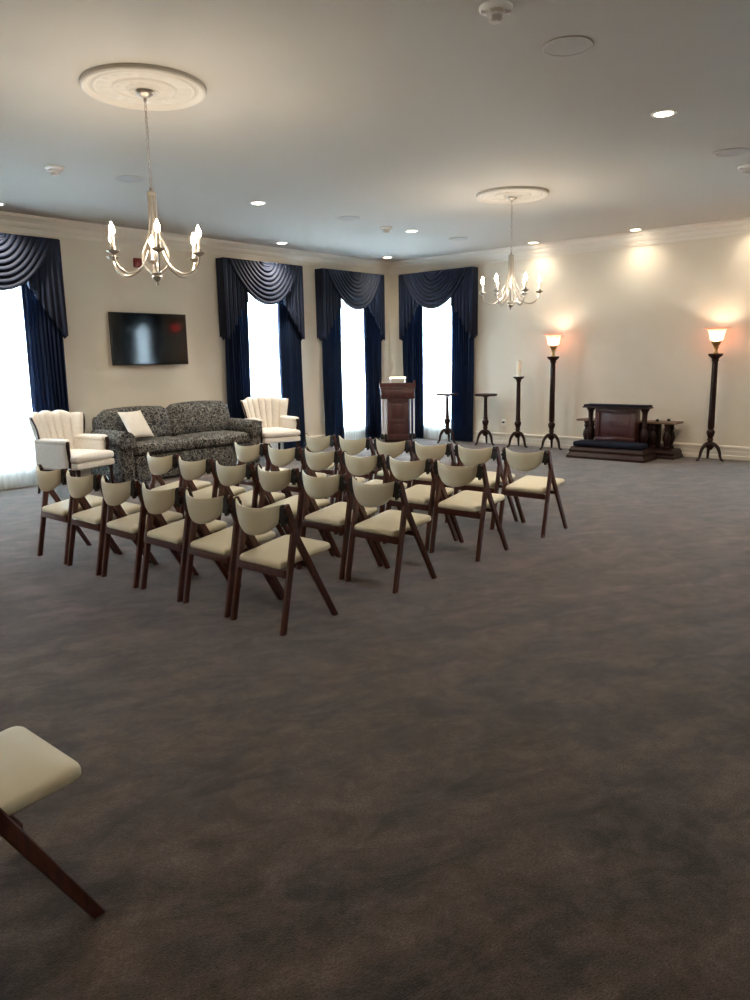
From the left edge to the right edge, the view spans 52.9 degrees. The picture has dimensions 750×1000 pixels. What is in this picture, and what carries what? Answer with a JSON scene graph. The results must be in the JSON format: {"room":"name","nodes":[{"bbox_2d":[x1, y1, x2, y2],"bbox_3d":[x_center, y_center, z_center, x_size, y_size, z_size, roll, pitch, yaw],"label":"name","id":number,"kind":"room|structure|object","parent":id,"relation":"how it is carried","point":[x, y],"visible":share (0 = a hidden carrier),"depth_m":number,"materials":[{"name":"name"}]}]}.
{"room":"funeral home chapel","nodes":[
{"label":"funeral home chapel","id":0,"kind":"room"},
{"bbox_2d":[0,230,390,435],"bbox_3d":[-3.995,-2.084,10.757,0.250,3.480,13.400,8,14,40],"label":"wall","id":1,"kind":"structure","parent":0,"point":[93,288],"depth_m":11.28,"materials":[{"name":"paint"}]},
{"bbox_2d":[0,286,37,489],"bbox_3d":[-4.784,-1.674,9.634,0.030,3.085,1.240,8,14,40],"label":"sheer curtain","id":2,"kind":"object","parent":1,"relation":"hanging from","point":[17,453],"visible":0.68,"depth_m":9.80,"materials":[{"name":"white fabric"}]},
{"bbox_2d":[0,233,67,338],"bbox_3d":[-4.721,-2.666,9.377,0.296,1.274,1.730,8,14,40],"label":"valance","id":3,"kind":"object","parent":1,"relation":"attached to","point":[34,261],"visible":1,"depth_m":9.67,"materials":[{"name":"blue fabric"}]},
{"bbox_2d":[21,283,75,476],"bbox_3d":[-4.352,-1.765,10.017,0.090,3.102,0.505,8,14,40],"label":"drape","id":4,"kind":"object","parent":3,"relation":"hanging from","point":[44,340],"visible":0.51,"depth_m":9.96,"materials":[{"name":"blue fabric"}]},
{"bbox_2d":[132,258,141,267],"bbox_3d":[-3.443,-3.441,10.938,0.061,0.138,0.128,8,14,40],"label":"fire alarm","id":5,"kind":"object","parent":1,"relation":"attached to","point":[137,262],"visible":0.88,"depth_m":10.91,"materials":[{"name":"red plastic"}]},
{"bbox_2d":[108,312,188,365],"bbox_3d":[-3.352,-2.385,11.187,0.098,0.750,1.280,8,14,40],"label":"television","id":6,"kind":"object","parent":1,"relation":"attached to","point":[135,338],"visible":1,"depth_m":11.11,"materials":[{"name":"black plastic"},{"name":"glossy dark screen glass"}]},
{"bbox_2d":[0,427,386,490],"bbox_3d":[-3.862,-0.463,10.969,0.026,0.210,12.900,8,14,40],"label":"baseboard","id":7,"kind":"structure","parent":1,"relation":"attached to","point":[86,472],"depth_m":10.70,"materials":[{"name":"beige paint"}]},
{"bbox_2d":[0,211,389,273],"bbox_3d":[-3.872,-3.672,10.326,0.152,0.205,12.900,8,14,40],"label":"trim","id":8,"kind":"structure","parent":1,"relation":"attached to","point":[9,221],"depth_m":11.36,"materials":[{"name":"beige paint"}]},
{"bbox_2d":[216,257,304,340],"bbox_3d":[-1.854,-3.328,12.635,0.296,1.274,1.730,8,14,40],"label":"valance","id":9,"kind":"object","parent":1,"relation":"attached to","point":[268,283],"visible":1,"depth_m":12.30,"materials":[{"name":"blue fabric"}]},
{"bbox_2d":[225,301,250,418],"bbox_3d":[-2.247,-2.252,12.409,0.091,3.102,0.506,8,14,40],"label":"drape","id":10,"kind":"object","parent":9,"relation":"hanging from","point":[237,351],"visible":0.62,"depth_m":12.40,"materials":[{"name":"blue fabric"}]},
{"bbox_2d":[277,300,305,448],"bbox_3d":[-1.482,-2.429,13.280,0.088,3.102,0.511,8,14,40],"label":"drape","id":11,"kind":"object","parent":9,"relation":"hanging from","point":[289,338],"visible":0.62,"depth_m":13.28,"materials":[{"name":"blue fabric"}]},
{"bbox_2d":[247,293,283,449],"bbox_3d":[-1.917,-2.336,12.893,0.030,3.085,1.240,8,14,40],"label":"sheer curtain","id":12,"kind":"object","parent":1,"relation":"hanging from","point":[262,318],"visible":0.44,"depth_m":12.88,"materials":[{"name":"white fabric"}]},
{"bbox_2d":[315,268,384,340],"bbox_3d":[-0.411,-3.661,14.275,0.296,1.274,1.730,8,14,40],"label":"valance","id":13,"kind":"object","parent":1,"relation":"attached to","point":[358,290],"visible":1,"depth_m":13.92,"materials":[{"name":"blue fabric"}]},
{"bbox_2d":[322,306,343,438],"bbox_3d":[-0.798,-2.586,14.053,0.094,3.102,0.514,8,14,40],"label":"drape","id":14,"kind":"object","parent":13,"relation":"hanging from","point":[331,347],"visible":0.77,"depth_m":14.10,"materials":[{"name":"blue fabric"}]},
{"bbox_2d":[363,306,381,438],"bbox_3d":[-0.040,-2.761,14.917,0.090,3.102,0.511,8,14,40],"label":"drape","id":15,"kind":"object","parent":13,"relation":"hanging from","point":[372,336],"visible":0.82,"depth_m":14.94,"materials":[{"name":"blue fabric"}]},
{"bbox_2d":[341,299,364,439],"bbox_3d":[-0.474,-2.670,14.533,0.030,3.085,1.240,8,14,40],"label":"sheer curtain","id":16,"kind":"object","parent":1,"relation":"hanging from","point":[352,326],"visible":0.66,"depth_m":14.63,"materials":[{"name":"white fabric"}]},
{"bbox_2d":[0,438,749,999],"bbox_3d":[0.069,0.269,7.659,10.900,0.150,13.400,8,14,40],"label":"floor","id":17,"kind":"structure","parent":0,"point":[520,772],"depth_m":3.06,"materials":[{"name":"grey carpet"}]},
{"bbox_2d":[0,726,105,918],"bbox_3d":[-1.150,0.853,2.128,0.484,0.781,0.512,8,14,40],"label":"folding chair","id":18,"kind":"object","parent":17,"relation":"on","point":[32,769],"visible":1,"depth_m":2.12,"materials":[{"name":"beige leather"}]},
{"bbox_2d":[28,410,114,493],"bbox_3d":[-3.856,-0.616,9.572,0.860,1.030,0.862,4,12,24],"label":"armchair","id":19,"kind":"object","parent":17,"relation":"on","point":[60,442],"visible":0.99,"depth_m":9.49,"materials":[{"name":"beige fabric"}]},
{"bbox_2d":[70,449,113,463],"bbox_3d":[-3.777,-0.560,9.548,0.692,0.149,0.654,4,12,24],"label":"seat cushion","id":20,"kind":"object","parent":19,"relation":"on","point":[77,456],"depth_m":9.41,"materials":[{"name":"beige fabric"}]},
{"bbox_2d":[36,464,115,564],"bbox_3d":[-2.552,0.083,6.377,0.484,0.781,0.512,8,14,40],"label":"folding chair","id":21,"kind":"object","parent":17,"relation":"on","point":[48,481],"visible":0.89,"depth_m":6.23,"materials":[{"name":"brown wood"}]},
{"bbox_2d":[66,469,151,575],"bbox_3d":[-2.163,0.139,6.038,0.484,0.781,0.512,8,14,40],"label":"folding chair","id":22,"kind":"object","parent":17,"relation":"on","point":[91,518],"visible":0.88,"depth_m":5.86,"materials":[{"name":"beige fabric"}]},
{"bbox_2d":[100,474,182,587],"bbox_3d":[-1.766,0.195,5.699,0.484,0.781,0.512,8,14,41],"label":"folding chair","id":23,"kind":"object","parent":17,"relation":"on","point":[133,526],"visible":0.89,"depth_m":5.51,"materials":[{"name":"beige leather"}]},
{"bbox_2d":[90,400,261,481],"bbox_3d":[-2.894,-0.913,11.090,0.920,1.015,2.456,8,14,40],"label":"sofa","id":24,"kind":"object","parent":17,"relation":"on","point":[193,430],"visible":0.77,"depth_m":10.91,"materials":[{"name":"black fabric"}]},
{"bbox_2d":[96,406,171,438],"bbox_3d":[-3.429,-1.062,10.793,0.334,0.555,1.154,8,14,40],"label":"cushion","id":25,"kind":"object","parent":24,"relation":"on","point":[158,418],"depth_m":10.79,"materials":[{"name":"grey fabric"}]},
{"bbox_2d":[117,410,153,437],"bbox_3d":[-3.306,-1.046,10.428,0.283,0.360,0.370,7,13,36],"label":"throw pillow","id":26,"kind":"object","parent":24,"relation":"on","point":[134,422],"visible":0.91,"depth_m":10.36,"materials":[{"name":"beige fabric"}]},
{"bbox_2d":[133,436,194,455],"bbox_3d":[-3.156,-0.767,10.666,0.739,0.214,1.044,8,14,40],"label":"seat cushion","id":27,"kind":"object","parent":24,"relation":"on","point":[157,445],"depth_m":10.50,"materials":[{"name":"grey fabric"}]},
{"bbox_2d":[166,400,229,435],"bbox_3d":[-2.716,-1.237,11.605,0.338,0.575,1.154,8,14,40],"label":"cushion","id":28,"kind":"object","parent":24,"relation":"on","point":[190,417],"depth_m":11.43,"materials":[{"name":"grey fabric"}]},
{"bbox_2d":[176,430,249,448],"bbox_3d":[-2.493,-0.921,11.419,0.739,0.214,1.044,8,14,40],"label":"seat cushion","id":29,"kind":"object","parent":24,"relation":"on","point":[202,439],"depth_m":11.21,"materials":[{"name":"grey fabric"}]},
{"bbox_2d":[145,451,210,521],"bbox_3d":[-1.868,-0.076,7.162,0.484,0.781,0.512,8,14,39],"label":"folding chair","id":30,"kind":"object","parent":17,"relation":"on","point":[158,466],"visible":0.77,"depth_m":6.95,"materials":[{"name":"beige fabric"}]},
{"bbox_2d":[140,481,227,601],"bbox_3d":[-1.361,0.250,5.367,0.484,0.781,0.512,8,14,41],"label":"folding chair","id":31,"kind":"object","parent":17,"relation":"on","point":[169,536],"visible":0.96,"depth_m":5.18,"materials":[{"name":"beige leather"}]},
{"bbox_2d":[177,455,244,533],"bbox_3d":[-1.482,-0.019,6.816,0.484,0.781,0.512,8,14,40],"label":"folding chair","id":32,"kind":"object","parent":17,"relation":"on","point":[190,471],"visible":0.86,"depth_m":6.58,"materials":[{"name":"beige leather"}]},
{"bbox_2d":[183,488,281,617],"bbox_3d":[-0.973,0.305,5.036,0.484,0.781,0.512,8,14,41],"label":"folding chair","id":33,"kind":"object","parent":17,"relation":"on","point":[216,546],"visible":0.91,"depth_m":4.85,"materials":[{"name":"beige fabric"}]},
{"bbox_2d":[213,459,285,535],"bbox_3d":[-1.079,0.037,6.476,0.484,0.781,0.512,8,14,40],"label":"folding chair","id":34,"kind":"object","parent":17,"relation":"on","point":[228,476],"visible":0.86,"depth_m":6.24,"materials":[{"name":"beige fabric"}]},
{"bbox_2d":[233,441,288,498],"bbox_3d":[-1.188,-0.232,7.926,0.484,0.781,0.512,8,14,40],"label":"folding chair","id":35,"kind":"object","parent":17,"relation":"on","point":[244,454],"visible":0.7,"depth_m":7.67,"materials":[{"name":"beige leather"}]},
{"bbox_2d":[241,396,300,460],"bbox_3d":[-1.681,-1.152,12.224,0.862,1.030,0.860,-8,13,-33],"label":"armchair","id":36,"kind":"object","parent":17,"relation":"on","point":[271,412],"visible":0.74,"depth_m":12.30,"materials":[{"name":"beige fabric"}]},
{"bbox_2d":[262,427,299,437],"bbox_3d":[-1.633,-1.089,12.165,0.654,0.149,0.692,-8,13,-33],"label":"seat cushion","id":37,"kind":"object","parent":36,"relation":"on","point":[267,432],"depth_m":11.94,"materials":[{"name":"beige fabric"}]},
{"bbox_2d":[231,496,337,636],"bbox_3d":[-0.584,0.362,4.698,0.484,0.781,0.512,8,14,39],"label":"folding chair","id":38,"kind":"object","parent":17,"relation":"on","point":[270,558],"visible":1,"depth_m":4.54,"materials":[{"name":"beige fabric"}]},
{"bbox_2d":[255,463,335,567],"bbox_3d":[-0.675,0.091,6.153,0.484,0.781,0.512,8,14,40],"label":"folding chair","id":39,"kind":"object","parent":17,"relation":"on","point":[270,481],"visible":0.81,"depth_m":5.92,"materials":[{"name":"beige leather"}]},
{"bbox_2d":[266,444,325,508],"bbox_3d":[-0.795,-0.176,7.588,0.484,0.781,0.512,8,14,40],"label":"folding chair","id":40,"kind":"object","parent":17,"relation":"on","point":[283,457],"visible":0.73,"depth_m":7.33,"materials":[{"name":"beige leather"}]},
{"bbox_2d":[303,433,338,504],"bbox_3d":[-0.520,-0.382,8.661,0.484,0.781,0.512,8,14,41],"label":"folding chair","id":41,"kind":"object","parent":17,"relation":"on","point":[314,444],"visible":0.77,"depth_m":8.40,"materials":[{"name":"beige leather"}]},
{"bbox_2d":[301,447,364,534],"bbox_3d":[-0.398,-0.121,7.257,0.484,0.781,0.512,8,14,41],"label":"folding chair","id":42,"kind":"object","parent":17,"relation":"on","point":[315,461],"visible":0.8,"depth_m":6.99,"materials":[{"name":"beige fabric"}]},
{"bbox_2d":[297,469,382,579],"bbox_3d":[-0.284,0.147,5.815,0.484,0.781,0.512,8,14,40],"label":"folding chair","id":43,"kind":"object","parent":17,"relation":"on","point":[331,518],"visible":0.94,"depth_m":5.64,"materials":[{"name":"beige leather"}]},
{"bbox_2d":[335,435,381,502],"bbox_3d":[-0.121,-0.329,8.338,0.484,0.781,0.512,8,14,40],"label":"folding chair","id":44,"kind":"object","parent":17,"relation":"on","point":[352,447],"visible":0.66,"depth_m":8.07,"materials":[{"name":"beige leather"}]},
{"bbox_2d":[339,451,406,541],"bbox_3d":[-0.008,-0.065,6.918,0.484,0.781,0.512,8,14,39],"label":"folding chair","id":45,"kind":"object","parent":17,"relation":"on","point":[358,466],"visible":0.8,"depth_m":6.66,"materials":[{"name":"beige leather"}]},
{"bbox_2d":[345,475,436,593],"bbox_3d":[0.106,0.205,5.465,0.484,0.781,0.512,8,14,41],"label":"folding chair","id":46,"kind":"object","parent":17,"relation":"on","point":[384,526],"visible":1,"depth_m":5.31,"materials":[{"name":"beige leather"}]},
{"bbox_2d":[379,380,415,442],"bbox_3d":[0.430,-1.678,14.351,0.670,1.200,0.450,-1,11,-1],"label":"lectern","id":47,"kind":"object","parent":17,"relation":"on","point":[397,395],"visible":0.99,"depth_m":14.20,"materials":[{"name":"brown wood"}]},
{"bbox_2d":[389,377,405,382],"bbox_3d":[0.422,-2.244,14.087,0.316,0.114,0.050,-1,11,-1],"label":"reading lamp","id":48,"kind":"object","parent":47,"relation":"on","point":[390,378],"visible":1,"depth_m":14.06,"materials":[{"name":"silver metal"}]},
{"bbox_2d":[373,438,433,508],"bbox_3d":[0.280,-0.273,8.003,0.484,0.781,0.512,8,14,40],"label":"folding chair","id":49,"kind":"object","parent":17,"relation":"on","point":[395,449],"visible":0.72,"depth_m":7.74,"materials":[{"name":"beige leather"}]},
{"bbox_2d":[383,454,457,550],"bbox_3d":[0.391,-0.009,6.582,0.484,0.781,0.512,8,14,39],"label":"folding chair","id":50,"kind":"object","parent":17,"relation":"on","point":[419,495],"visible":0.84,"depth_m":6.36,"materials":[{"name":"beige leather"}]},
{"bbox_2d":[410,440,463,522],"bbox_3d":[0.670,-0.216,7.662,0.484,0.781,0.512,8,14,40],"label":"folding chair","id":51,"kind":"object","parent":17,"relation":"on","point":[421,452],"visible":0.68,"depth_m":7.41,"materials":[{"name":"beige leather"}]},
{"bbox_2d":[436,393,458,443],"bbox_3d":[1.369,-1.545,14.271,0.424,0.936,0.424,8,14,40],"label":"pedestal table","id":52,"kind":"object","parent":17,"relation":"on","point":[447,430],"visible":1,"depth_m":14.22,"materials":[{"name":"brown wood"}]},
{"bbox_2d":[429,459,508,561],"bbox_3d":[0.777,0.049,6.235,0.484,0.781,0.512,8,14,40],"label":"folding chair","id":53,"kind":"object","parent":17,"relation":"on","point":[467,503],"visible":1,"depth_m":6.09,"materials":[{"name":"beige leather"}]},
{"bbox_2d":[474,393,496,445],"bbox_3d":[2.031,-1.481,13.864,0.424,0.936,0.424,8,14,40],"label":"pedestal table","id":54,"kind":"object","parent":17,"relation":"on","point":[485,432],"visible":1,"depth_m":13.82,"materials":[{"name":"brown wood"}]},
{"bbox_2d":[454,443,517,529],"bbox_3d":[1.066,-0.162,7.333,0.484,0.781,0.512,8,14,40],"label":"folding chair","id":55,"kind":"object","parent":17,"relation":"on","point":[465,456],"visible":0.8,"depth_m":7.11,"materials":[{"name":"beige leather"}]},
{"bbox_2d":[506,376,526,447],"bbox_3d":[2.577,-1.559,13.379,0.339,1.248,0.369,8,14,40],"label":"candle stand","id":56,"kind":"object","parent":17,"relation":"on","point":[517,433],"visible":1,"depth_m":13.37,"materials":[{"name":"brown wood"}]},
{"bbox_2d":[516,361,520,376],"bbox_3d":[2.529,-2.317,13.255,0.084,0.289,0.084,8,14,40],"label":"pillar candle","id":57,"kind":"object","parent":56,"relation":"on","point":[518,364],"visible":1,"depth_m":13.23,"materials":[{"name":"beige wax"}]},
{"bbox_2d":[497,447,567,537],"bbox_3d":[1.465,-0.104,6.988,0.484,0.781,0.512,8,14,40],"label":"folding chair","id":58,"kind":"object","parent":17,"relation":"on","point":[528,486],"visible":1,"depth_m":6.83,"materials":[{"name":"beige leather"}]},
{"bbox_2d":[539,333,565,449],"bbox_3d":[3.048,-1.841,12.902,0.413,1.961,0.398,8,14,40],"label":"floor lamp","id":59,"kind":"object","parent":17,"relation":"on","point":[553,339],"visible":1,"depth_m":12.86,"materials":[{"name":"brown wood"}]},
{"bbox_2d":[566,403,656,462],"bbox_3d":[3.709,-1.066,11.777,1.260,0.828,0.580,8,14,40],"label":"altar","id":60,"kind":"object","parent":17,"relation":"on","point":[616,435],"visible":1,"depth_m":11.71,"materials":[{"name":"brown wood"}]},
{"bbox_2d":[573,439,647,449],"bbox_3d":[3.663,-0.864,11.771,1.130,0.115,0.320,8,14,40],"label":"cushion","id":61,"kind":"object","parent":60,"relation":"on","point":[586,444],"depth_m":11.68,"materials":[{"name":"blue fabric"}]},
{"bbox_2d":[576,417,683,459],"bbox_3d":[4.074,-1.010,12.168,1.660,0.562,0.410,8,14,40],"label":"bench","id":62,"kind":"object","parent":17,"relation":"on","point":[667,451],"visible":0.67,"depth_m":11.76,"materials":[{"name":"brown wood"}]},
{"bbox_2d":[696,327,731,461],"bbox_3d":[5.039,-1.559,11.207,0.413,1.961,0.398,8,14,40],"label":"floor lamp","id":63,"kind":"object","parent":17,"relation":"on","point":[716,334],"visible":1,"depth_m":11.16,"materials":[{"name":"brown wood"}]},
{"bbox_2d":[0,0,749,261],"bbox_3d":[0.004,-3.299,6.991,10.900,0.150,13.400,8,14,40],"label":"ceiling","id":64,"kind":"structure","parent":0,"point":[397,114],"depth_m":6.03,"materials":[{"name":"grey paint"}]},
{"bbox_2d":[44,165,64,175],"bbox_3d":[-3.107,-3.186,7.312,0.184,0.078,0.184,8,14,40],"label":"smoke detector","id":65,"kind":"object","parent":64,"relation":"attached to","point":[55,170],"visible":1,"depth_m":7.27,"materials":[{"name":"white plastic"}]},
{"bbox_2d":[114,175,144,182],"bbox_3d":[-2.543,-3.325,7.812,0.310,0.009,0.310,8,14,40],"label":"ceiling speaker","id":66,"kind":"object","parent":64,"relation":"attached to","point":[122,178],"visible":1,"depth_m":7.79,"materials":[{"name":"grey paint"}]},
{"bbox_2d":[115,176,142,181],"bbox_3d":[-2.543,-3.325,7.812,0.282,0.009,0.282,8,14,40],"label":"grille","id":67,"kind":"object","parent":66,"relation":"attached to","point":[119,178],"depth_m":7.79,"materials":[{"name":"grey"}]},
{"bbox_2d":[79,63,205,110],"bbox_3d":[-1.596,-2.840,5.218,0.840,0.043,0.840,8,14,40],"label":"ceiling medallion","id":68,"kind":"object","parent":64,"relation":"attached to","point":[116,84],"visible":0.87,"depth_m":5.14,"materials":[{"name":"grey paint"}]},
{"bbox_2d":[106,90,205,285],"bbox_3d":[-1.585,-2.186,5.341,0.672,1.293,0.762,8,14,40],"label":"chandelier","id":69,"kind":"object","parent":68,"relation":"hanging from","point":[154,241],"visible":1,"depth_m":5.34,"materials":[{"name":"silver metal"}]},
{"bbox_2d":[250,201,265,204],"bbox_3d":[-1.415,-3.591,9.123,0.200,0.010,0.200,8,14,40],"label":"recessed light","id":70,"kind":"object","parent":64,"relation":"in","point":[253,202],"visible":1,"depth_m":9.11,"materials":[{"name":"white plastic"}]},
{"bbox_2d":[337,216,359,220],"bbox_3d":[-0.355,-3.813,10.207,0.310,0.009,0.310,8,14,40],"label":"ceiling speaker","id":71,"kind":"object","parent":64,"relation":"attached to","point":[344,218],"visible":1,"depth_m":10.20,"materials":[{"name":"grey paint"}]},
{"bbox_2d":[338,217,358,219],"bbox_3d":[-0.355,-3.813,10.207,0.282,0.009,0.282,8,14,40],"label":"grille","id":72,"kind":"object","parent":71,"relation":"attached to","point":[339,218],"depth_m":10.20,"materials":[{"name":"grey metal"}]},
{"bbox_2d":[380,227,392,233],"bbox_3d":[0.166,-3.939,11.016,0.184,0.078,0.184,8,14,40],"label":"smoke detector","id":73,"kind":"object","parent":64,"relation":"attached to","point":[386,230],"visible":1,"depth_m":10.98,"materials":[{"name":"white plastic"}]},
{"bbox_2d":[405,230,417,232],"bbox_3d":[0.551,-4.042,11.344,0.200,0.010,0.200,8,14,40],"label":"recessed light","id":74,"kind":"object","parent":64,"relation":"in","point":[408,231],"visible":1,"depth_m":11.35,"materials":[{"name":"white plastic"}]},
{"bbox_2d":[449,237,467,240],"bbox_3d":[1.348,-4.210,12.158,0.310,0.009,0.310,8,14,40],"label":"ceiling speaker","id":75,"kind":"object","parent":64,"relation":"attached to","point":[454,238],"visible":1,"depth_m":12.11,"materials":[{"name":"grey paint"}]},
{"bbox_2d":[450,238,466,239],"bbox_3d":[1.348,-4.210,12.158,0.282,0.009,0.282,8,14,40],"label":"grille","id":76,"kind":"object","parent":75,"relation":"attached to","point":[450,238],"depth_m":12.15,"materials":[{"name":"grey metal"}]},
{"bbox_2d":[479,0,512,24],"bbox_3d":[0.662,-2.659,4.130,0.184,0.078,0.184,8,14,40],"label":"smoke detector","id":77,"kind":"object","parent":64,"relation":"attached to","point":[494,10],"visible":1,"depth_m":4.09,"materials":[{"name":"white plastic"}]},
{"bbox_2d":[476,186,548,203],"bbox_3d":[1.615,-3.584,8.883,0.840,0.043,0.840,8,14,40],"label":"ceiling medallion","id":78,"kind":"object","parent":64,"relation":"attached to","point":[524,194],"visible":0.92,"depth_m":8.80,"materials":[{"name":"grey paint"}]},
{"bbox_2d":[479,196,542,309],"bbox_3d":[1.627,-2.930,9.006,0.675,1.293,0.760,8,14,40],"label":"chandelier","id":79,"kind":"object","parent":78,"relation":"hanging from","point":[510,302],"visible":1,"depth_m":9.02,"materials":[{"name":"silver metal"}]},
{"bbox_2d":[541,35,592,56],"bbox_3d":[1.188,-2.803,4.662,0.310,0.009,0.310,8,14,40],"label":"ceiling speaker","id":80,"kind":"object","parent":64,"relation":"attached to","point":[565,46],"visible":1,"depth_m":4.65,"materials":[{"name":"grey paint"}]},
{"bbox_2d":[651,109,676,117],"bbox_3d":[2.299,-3.073,6.001,0.200,0.010,0.200,8,14,40],"label":"recessed light","id":81,"kind":"object","parent":64,"relation":"in","point":[664,113],"visible":1,"depth_m":5.99,"materials":[{"name":"white plastic"}]},
{"bbox_2d":[714,148,749,156],"bbox_3d":[3.407,-3.318,7.199,0.310,0.009,0.310,8,14,40],"label":"ceiling speaker","id":82,"kind":"object","parent":64,"relation":"attached to","point":[730,152],"visible":1,"depth_m":7.18,"materials":[{"name":"grey paint"}]},
{"bbox_2d":[716,149,747,155],"bbox_3d":[3.407,-3.318,7.199,0.282,0.009,0.282,8,14,40],"label":"grille","id":83,"kind":"object","parent":82,"relation":"attached to","point":[726,152],"depth_m":7.18,"materials":[{"name":"grey"}]},
{"bbox_2d":[737,164,749,174],"bbox_3d":[3.833,-3.397,7.765,0.184,0.078,0.184,8,14,40],"label":"smoke detector","id":84,"kind":"object","parent":64,"relation":"attached to","point":[745,169],"visible":1,"depth_m":7.74,"materials":[{"name":"white plastic"}]},
{"bbox_2d":[389,234,749,446],"bbox_3d":[4.425,-2.493,12.124,10.650,3.480,0.250,8,14,40],"label":"wall","id":85,"kind":"structure","parent":0,"point":[633,320],"depth_m":12.26,"materials":[{"name":"paint"}]},
{"bbox_2d":[423,298,451,439],"bbox_3d":[1.247,-2.722,14.645,1.240,3.085,0.030,8,14,40],"label":"sheer curtain","id":86,"kind":"object","parent":85,"relation":"hanging from","point":[437,322],"visible":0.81,"depth_m":14.71,"materials":[{"name":"white fabric"}]},
{"bbox_2d":[398,267,477,339],"bbox_3d":[1.158,-3.708,14.377,1.730,1.274,0.296,8,14,40],"label":"valance","id":87,"kind":"object","parent":85,"relation":"attached to","point":[429,289],"visible":1,"depth_m":14.09,"materials":[{"name":"blue fabric"}]},
{"bbox_2d":[402,305,423,437],"bbox_3d":[0.761,-2.784,14.964,0.506,3.102,0.094,8,14,40],"label":"drape","id":88,"kind":"object","parent":87,"relation":"hanging from","point":[412,340],"visible":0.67,"depth_m":14.97,"materials":[{"name":"blue fabric"}]},
{"bbox_2d":[451,305,473,441],"bbox_3d":[1.639,-2.660,14.216,0.510,3.102,0.091,8,14,40],"label":"drape","id":89,"kind":"object","parent":87,"relation":"hanging from","point":[462,367],"visible":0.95,"depth_m":14.27,"materials":[{"name":"blue fabric"}]},
{"bbox_2d":[501,419,505,442],"bbox_3d":[2.369,-1.268,13.970,0.080,0.454,0.063,8,14,40],"label":"wall outlet","id":90,"kind":"object","parent":85,"relation":"attached to","point":[503,420],"visible":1,"depth_m":13.94,"materials":[{"name":"white plastic"}]},
{"bbox_2d":[389,217,749,273],"bbox_3d":[4.170,-4.085,11.754,10.400,0.205,0.152,8,14,40],"label":"trim","id":91,"kind":"structure","parent":85,"relation":"attached to","point":[738,226],"depth_m":12.35,"materials":[{"name":"beige paint"}]},
{"bbox_2d":[421,431,749,460],"bbox_3d":[4.269,-0.879,12.403,10.400,0.210,0.026,8,14,40],"label":"baseboard","id":92,"kind":"structure","parent":85,"relation":"attached to","point":[688,449],"depth_m":13.05,"materials":[{"name":"beige paint"}]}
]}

